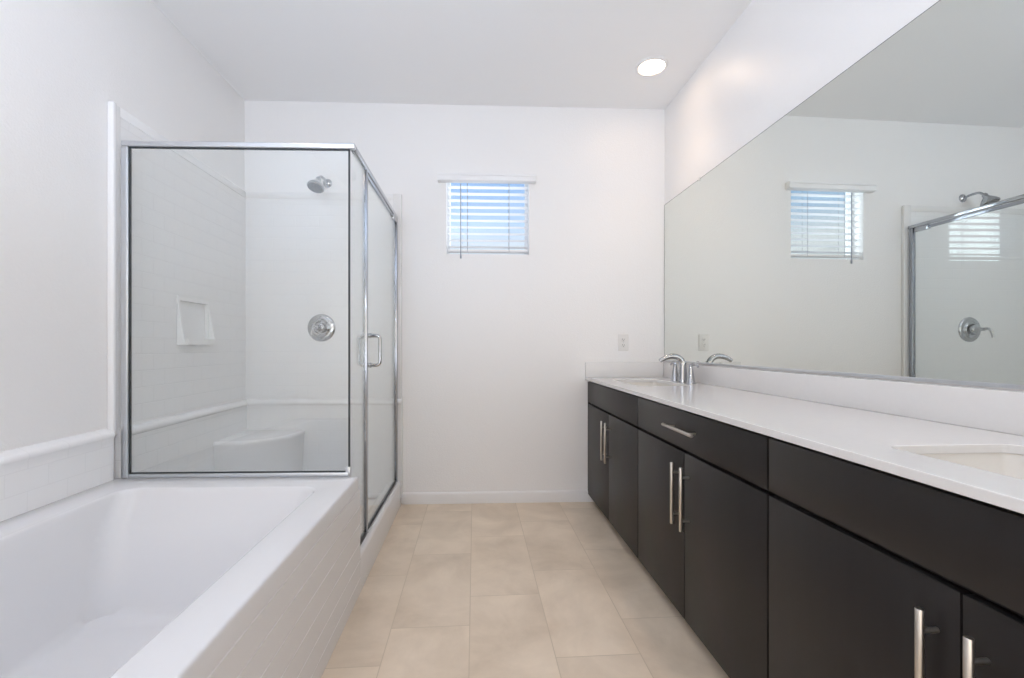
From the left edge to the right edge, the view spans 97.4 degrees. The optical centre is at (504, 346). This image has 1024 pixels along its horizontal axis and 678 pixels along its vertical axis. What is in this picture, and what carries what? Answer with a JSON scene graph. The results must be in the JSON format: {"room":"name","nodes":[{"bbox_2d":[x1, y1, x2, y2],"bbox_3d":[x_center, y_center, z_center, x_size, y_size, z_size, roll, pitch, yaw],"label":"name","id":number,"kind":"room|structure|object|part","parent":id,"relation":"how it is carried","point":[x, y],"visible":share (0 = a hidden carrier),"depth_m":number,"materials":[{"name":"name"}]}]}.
{"room":"bathroom","nodes":[
{"label":"bathroom","id":0,"kind":"room"},
{"bbox_2d":[0,0,244,479],"bbox_3d":[-1.658,-0.290,0.403,0.150,2.743,5.727,0,0,-4],"label":"wall","id":1,"kind":"structure","parent":0,"point":[62,62],"depth_m":1.72,"materials":[{"name":"white paint"}]},
{"bbox_2d":[0,429,114,521],"bbox_3d":[-1.611,0.456,1.108,0.037,0.219,1.588,0,0,-4],"label":"wall panel","id":2,"kind":"object","parent":1,"relation":"attached to","point":[32,477],"visible":1,"depth_m":1.63,"materials":[{"name":"plastic"}]},
{"bbox_2d":[151,0,751,108],"bbox_3d":[-0.144,-1.712,0.505,3.184,0.100,5.727,0,0,-4],"label":"ceiling","id":3,"kind":"structure","parent":0,"point":[529,53],"depth_m":2.51,"materials":[{"name":"white paint"}]},
{"bbox_2d":[635,56,667,76],"bbox_3d":[0.871,-1.657,2.671,0.188,0.010,0.188,0,0,-4],"label":"recessed light","id":4,"kind":"object","parent":3,"relation":"in","point":[654,65],"visible":1,"depth_m":2.66,"materials":[{"name":"white paint"}]},
{"bbox_2d":[245,100,664,503],"bbox_3d":[-0.321,-0.290,3.176,2.984,2.743,0.150,0,0,-2],"label":"wall","id":5,"kind":"structure","parent":0,"point":[496,349],"depth_m":3.11,"materials":[{"name":"white paint"}]},
{"bbox_2d":[307,175,331,192],"bbox_3d":[-1.224,-1.069,2.957,0.108,0.140,0.214,0,0,-4],"label":"showerhead","id":6,"kind":"object","parent":5,"relation":"attached to","point":[315,185],"visible":1,"depth_m":2.90,"materials":[{"name":"silver metal"}]},
{"bbox_3d":[-1.221,-1.019,2.898,0.091,0.039,0.086,0,0,-4],"label":"nozzle plate","id":7,"kind":"part","parent":6,"relation":"part of","materials":[{"name":"grey metal"}]},
{"bbox_2d":[447,183,527,254],"bbox_3d":[-0.123,-0.914,3.219,0.570,0.560,0.050,0,0,-2],"label":"window","id":8,"kind":"structure","parent":5,"relation":"in","point":[448,184],"depth_m":3.20,"materials":[{"name":"white plastic"}]},
{"bbox_2d":[437,173,535,258],"bbox_3d":[-0.126,-0.892,3.115,0.670,0.577,0.112,0,0,-2],"label":"window blind","id":9,"kind":"object","parent":8,"relation":"attached to","point":[460,178],"visible":1,"depth_m":3.13,"materials":[{"name":"white plastic"}]},
{"bbox_3d":[-0.262,-0.917,3.138,0.002,0.527,0.054,0,0,-2],"label":"ladder cord","id":10,"kind":"part","parent":9,"relation":"part of","materials":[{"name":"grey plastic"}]},
{"bbox_3d":[-0.120,-0.661,3.144,0.554,0.017,0.050,0,0,-2],"label":"rail","id":11,"kind":"part","parent":9,"relation":"part of","materials":[{"name":"white plastic"}]},
{"bbox_2d":[402,490,593,504],"bbox_3d":[-0.035,1.042,3.106,1.343,0.078,0.013,0,0,-2],"label":"baseboard","id":12,"kind":"structure","parent":5,"relation":"attached to","point":[557,495],"depth_m":3.10,"materials":[{"name":"white paint"}]},
{"bbox_2d":[618,334,627,350],"bbox_3d":[0.827,-0.026,3.143,0.072,0.116,0.008,0,0,-2],"label":"wall outlet","id":13,"kind":"object","parent":5,"relation":"attached to","point":[622,338],"visible":1,"depth_m":3.14,"materials":[{"name":"white plastic"}]},
{"bbox_2d":[585,362,662,376],"bbox_3d":[0.841,0.163,3.138,0.563,0.104,0.020,0,0,-2],"label":"backsplash","id":14,"kind":"structure","parent":5,"relation":"attached to","point":[592,369],"depth_m":3.13,"materials":[{"name":"white stone"}]},
{"bbox_2d":[321,502,728,677],"bbox_3d":[-0.144,1.131,0.505,3.184,0.100,5.727,0,0,-4],"label":"floor","id":15,"kind":"structure","parent":0,"point":[548,589],"depth_m":1.87,"materials":[{"name":"beige tile"}]},
{"bbox_2d":[0,477,360,677],"bbox_3d":[-1.098,0.824,1.159,1.035,0.515,1.621,0,0,-4],"label":"bathtub","id":16,"kind":"object","parent":15,"relation":"on","point":[241,577],"visible":1,"depth_m":1.51,"materials":[{"name":"white plastic"}]},
{"bbox_2d":[209,475,400,589],"bbox_3d":[-1.178,0.824,2.471,1.019,0.515,1.086,0,0,-4],"label":"shower tray","id":17,"kind":"object","parent":15,"relation":"on","point":[370,547],"visible":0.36,"depth_m":2.43,"materials":[{"name":"white plastic"}]},
{"bbox_2d":[107,101,402,498],"bbox_3d":[-1.193,-0.003,2.507,1.059,2.068,1.143,0,0,-4],"label":"shower surround","id":18,"kind":"object","parent":17,"relation":"on","point":[229,374],"visible":0.91,"depth_m":2.88,"materials":[{"name":"plastic"}]},
{"bbox_3d":[-1.701,0.692,2.492,0.042,0.678,1.097,0,0,-4],"label":"panel","id":19,"kind":"part","parent":18,"relation":"part of","materials":[{"name":"tile"}]},
{"bbox_3d":[-1.716,-0.308,2.489,0.014,1.378,1.077,0,0,-4],"label":"panel","id":20,"kind":"part","parent":18,"relation":"part of","materials":[{"name":"plastic"}]},
{"bbox_3d":[-1.528,0.790,2.828,0.395,0.461,0.385,0,0,-4],"label":"corner seat","id":21,"kind":"part","parent":18,"relation":"part of","materials":[{"name":"white plastic"}]},
{"bbox_3d":[-1.251,-0.308,3.054,0.988,1.378,0.017,0,0,-2],"label":"panel","id":22,"kind":"part","parent":18,"relation":"part of","materials":[{"name":"plastic"}]},
{"bbox_2d":[308,314,334,340],"bbox_3d":[-1.236,-0.124,2.974,0.184,0.184,0.149,0,0,-4],"label":"shower valve","id":23,"kind":"object","parent":18,"relation":"attached to","point":[321,327],"visible":1,"depth_m":3.03,"materials":[{"name":"silver metal"}]},
{"bbox_3d":[-1.236,-0.109,2.968,0.067,0.096,0.138,0,0,-4],"label":"lever handle","id":24,"kind":"part","parent":23,"relation":"part of","materials":[{"name":"silver metal"}]},
{"bbox_3d":[-1.214,0.692,3.043,1.028,0.678,0.043,0,0,-2],"label":"panel","id":25,"kind":"part","parent":18,"relation":"part of","materials":[{"name":"plastic"}]},
{"bbox_2d":[121,140,397,545],"bbox_3d":[-1.160,0.018,2.473,1.040,1.800,1.110,0,0,-4],"label":"shower enclosure","id":26,"kind":"object","parent":17,"relation":"on","point":[127,146],"visible":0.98,"depth_m":1.95,"materials":[{"name":"silver metal"}]},
{"bbox_3d":[-1.630,-0.146,1.937,0.031,1.422,0.025,0,0,-4],"label":"wall post","id":27,"kind":"part","parent":26,"relation":"part of","materials":[{"name":"silver metal"}]},
{"bbox_3d":[-1.149,-0.870,1.950,0.993,0.025,0.024,0,0,-2],"label":"rail","id":28,"kind":"part","parent":26,"relation":"part of","materials":[{"name":"silver metal"}]},
{"bbox_3d":[-1.143,0.545,1.949,0.944,0.041,0.022,0,0,-2],"label":"rail","id":29,"kind":"part","parent":26,"relation":"part of","materials":[{"name":"silver metal"}]},
{"bbox_3d":[-0.718,0.021,2.283,0.058,0.176,0.026,0,0,-4],"label":"handle","id":30,"kind":"part","parent":26,"relation":"part of","materials":[{"name":"silver metal"}]},
{"bbox_3d":[-0.681,0.029,2.195,0.021,1.772,0.022,0,0,-4],"label":"strike post","id":31,"kind":"part","parent":26,"relation":"part of","materials":[{"name":"silver metal"}]},
{"bbox_3d":[-0.702,-0.870,2.516,0.024,0.025,1.086,0,0,-4],"label":"rail","id":32,"kind":"part","parent":26,"relation":"part of","materials":[{"name":"silver metal"}]},
{"bbox_3d":[-0.655,0.021,2.287,0.058,0.176,0.026,0,0,-4],"label":"handle","id":33,"kind":"part","parent":26,"relation":"part of","materials":[{"name":"silver metal"}]},
{"bbox_3d":[-0.737,0.029,3.032,0.024,1.772,0.028,0,0,-4],"label":"hinge post","id":34,"kind":"part","parent":26,"relation":"part of","materials":[{"name":"silver metal"}]},
{"bbox_2d":[588,381,641,557],"bbox_3d":[0.859,0.659,2.669,0.578,0.844,0.968,0,0,-4],"label":"vanity cabinet","id":35,"kind":"object","parent":15,"relation":"on","point":[613,427],"visible":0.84,"depth_m":2.53,"materials":[{"name":"brown laminate"}]},
{"bbox_3d":[0.603,0.712,2.882,0.019,0.626,0.471,0,0,-4],"label":"door","id":36,"kind":"part","parent":35,"relation":"part of","materials":[{"name":"brown laminate"}]},
{"bbox_3d":[0.588,0.562,2.681,0.039,0.234,0.013,0,0,-4],"label":"handle","id":37,"kind":"part","parent":35,"relation":"part of","materials":[{"name":"silver metal"}]},
{"bbox_3d":[0.593,0.562,2.605,0.039,0.234,0.013,0,0,-4],"label":"handle","id":38,"kind":"part","parent":35,"relation":"part of","materials":[{"name":"silver metal"}]},
{"bbox_3d":[0.634,0.712,2.408,0.019,0.626,0.471,0,0,-4],"label":"door","id":39,"kind":"part","parent":35,"relation":"part of","materials":[{"name":"brown laminate"}]},
{"bbox_2d":[585,377,1023,513],"bbox_3d":[0.938,0.226,1.700,0.564,0.020,2.916,0,0,-4],"label":"countertop","id":40,"kind":"structure","parent":35,"relation":"on","point":[893,444],"depth_m":1.13,"materials":[{"name":"white stone"}]},
{"bbox_2d":[624,382,672,385],"bbox_3d":[0.857,0.305,2.688,0.347,0.137,0.538,0,0,-4],"label":"sink","id":41,"kind":"object","parent":40,"relation":"in","point":[632,383],"visible":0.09,"depth_m":2.94,"materials":[{"name":"white ceramic"}]},
{"bbox_2d":[659,354,698,383],"bbox_3d":[1.007,0.130,2.694,0.177,0.172,0.359,0,0,-4],"label":"faucet","id":42,"kind":"object","parent":40,"relation":"on","point":[680,375],"visible":1,"depth_m":2.68,"materials":[{"name":"silver metal"}]},
{"bbox_3d":[1.007,0.130,2.694,0.177,0.172,0.060,0,0,-4],"label":"spout","id":43,"kind":"part","parent":42,"relation":"part of","materials":[{"name":"silver metal"}]},
{"bbox_3d":[1.057,0.155,2.825,0.052,0.121,0.104,0,0,-4],"label":"lever handle","id":44,"kind":"part","parent":42,"relation":"part of","materials":[{"name":"silver metal"}]},
{"bbox_3d":[1.074,0.155,2.570,0.052,0.121,0.104,0,0,-4],"label":"lever handle","id":45,"kind":"part","parent":42,"relation":"part of","materials":[{"name":"silver metal"}]},
{"bbox_2d":[919,453,1023,479],"bbox_3d":[0.988,0.305,0.741,0.347,0.137,0.538,0,0,-4],"label":"sink","id":46,"kind":"object","parent":40,"relation":"in","point":[1012,465],"visible":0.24,"depth_m":0.99,"materials":[{"name":"white ceramic"}]},
{"bbox_2d":[638,397,774,677],"bbox_3d":[0.923,0.659,1.705,0.578,0.844,0.962,0,0,-4],"label":"vanity cabinet","id":47,"kind":"object","parent":15,"relation":"on","point":[704,493],"visible":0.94,"depth_m":1.50,"materials":[{"name":"brown laminate"}]},
{"bbox_3d":[0.667,0.712,1.928,0.019,0.626,0.476,0,0,-4],"label":"door","id":48,"kind":"part","parent":47,"relation":"part of","materials":[{"name":"brown laminate"}]},
{"bbox_3d":[0.652,0.562,1.725,0.039,0.234,0.013,0,0,-4],"label":"handle","id":49,"kind":"part","parent":47,"relation":"part of","materials":[{"name":"silver metal"}]},
{"bbox_3d":[0.654,0.313,1.687,0.039,0.013,0.244,0,0,-4],"label":"handle","id":50,"kind":"part","parent":47,"relation":"part of","materials":[{"name":"silver metal"}]},
{"bbox_3d":[0.657,0.562,1.649,0.039,0.234,0.013,0,0,-4],"label":"handle","id":51,"kind":"part","parent":47,"relation":"part of","materials":[{"name":"silver metal"}]},
{"bbox_3d":[0.683,0.316,1.689,0.019,0.140,0.956,0,0,-4],"label":"drawer","id":52,"kind":"part","parent":47,"relation":"part of","materials":[{"name":"brown laminate"}]},
{"bbox_3d":[0.699,0.712,1.450,0.019,0.626,0.476,0,0,-4],"label":"door","id":53,"kind":"part","parent":47,"relation":"part of","materials":[{"name":"brown laminate"}]},
{"bbox_2d":[769,438,1023,677],"bbox_3d":[0.988,0.659,0.744,0.578,0.844,0.962,0,0,-4],"label":"vanity cabinet","id":54,"kind":"object","parent":15,"relation":"on","point":[874,573],"visible":0.96,"depth_m":0.87,"materials":[{"name":"brown laminate"}]},
{"bbox_3d":[0.731,0.712,0.968,0.019,0.626,0.476,0,0,-4],"label":"door","id":55,"kind":"part","parent":54,"relation":"part of","materials":[{"name":"brown laminate"}]},
{"bbox_3d":[0.716,0.562,0.764,0.039,0.234,0.013,0,0,-4],"label":"handle","id":56,"kind":"part","parent":54,"relation":"part of","materials":[{"name":"silver metal"}]},
{"bbox_3d":[0.722,0.562,0.688,0.039,0.234,0.013,0,0,-4],"label":"handle","id":57,"kind":"part","parent":54,"relation":"part of","materials":[{"name":"silver metal"}]},
{"bbox_3d":[0.763,0.712,0.489,0.019,0.626,0.476,0,0,-4],"label":"door","id":58,"kind":"part","parent":54,"relation":"part of","materials":[{"name":"brown laminate"}]},
{"bbox_2d":[665,0,1023,391],"bbox_3d":[1.369,-0.290,0.607,0.150,2.743,5.727,0,0,-4],"label":"wall","id":59,"kind":"structure","parent":0,"point":[776,55],"depth_m":2.07,"materials":[{"name":"white paint"}]},
{"bbox_2d":[663,362,1023,435],"bbox_3d":[1.210,0.163,1.700,0.020,0.104,2.880,0,0,-4],"label":"backsplash","id":60,"kind":"structure","parent":59,"relation":"attached to","point":[1002,411],"depth_m":1.43,"materials":[{"name":"white stone"}]},
{"bbox_2d":[664,0,1023,389],"bbox_3d":[1.214,-0.447,1.715,0.011,1.104,2.885,0,0,-4],"label":"wall mirror","id":61,"kind":"object","parent":59,"relation":"attached to","point":[875,228],"visible":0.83,"depth_m":1.47,"materials":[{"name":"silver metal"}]}
]}

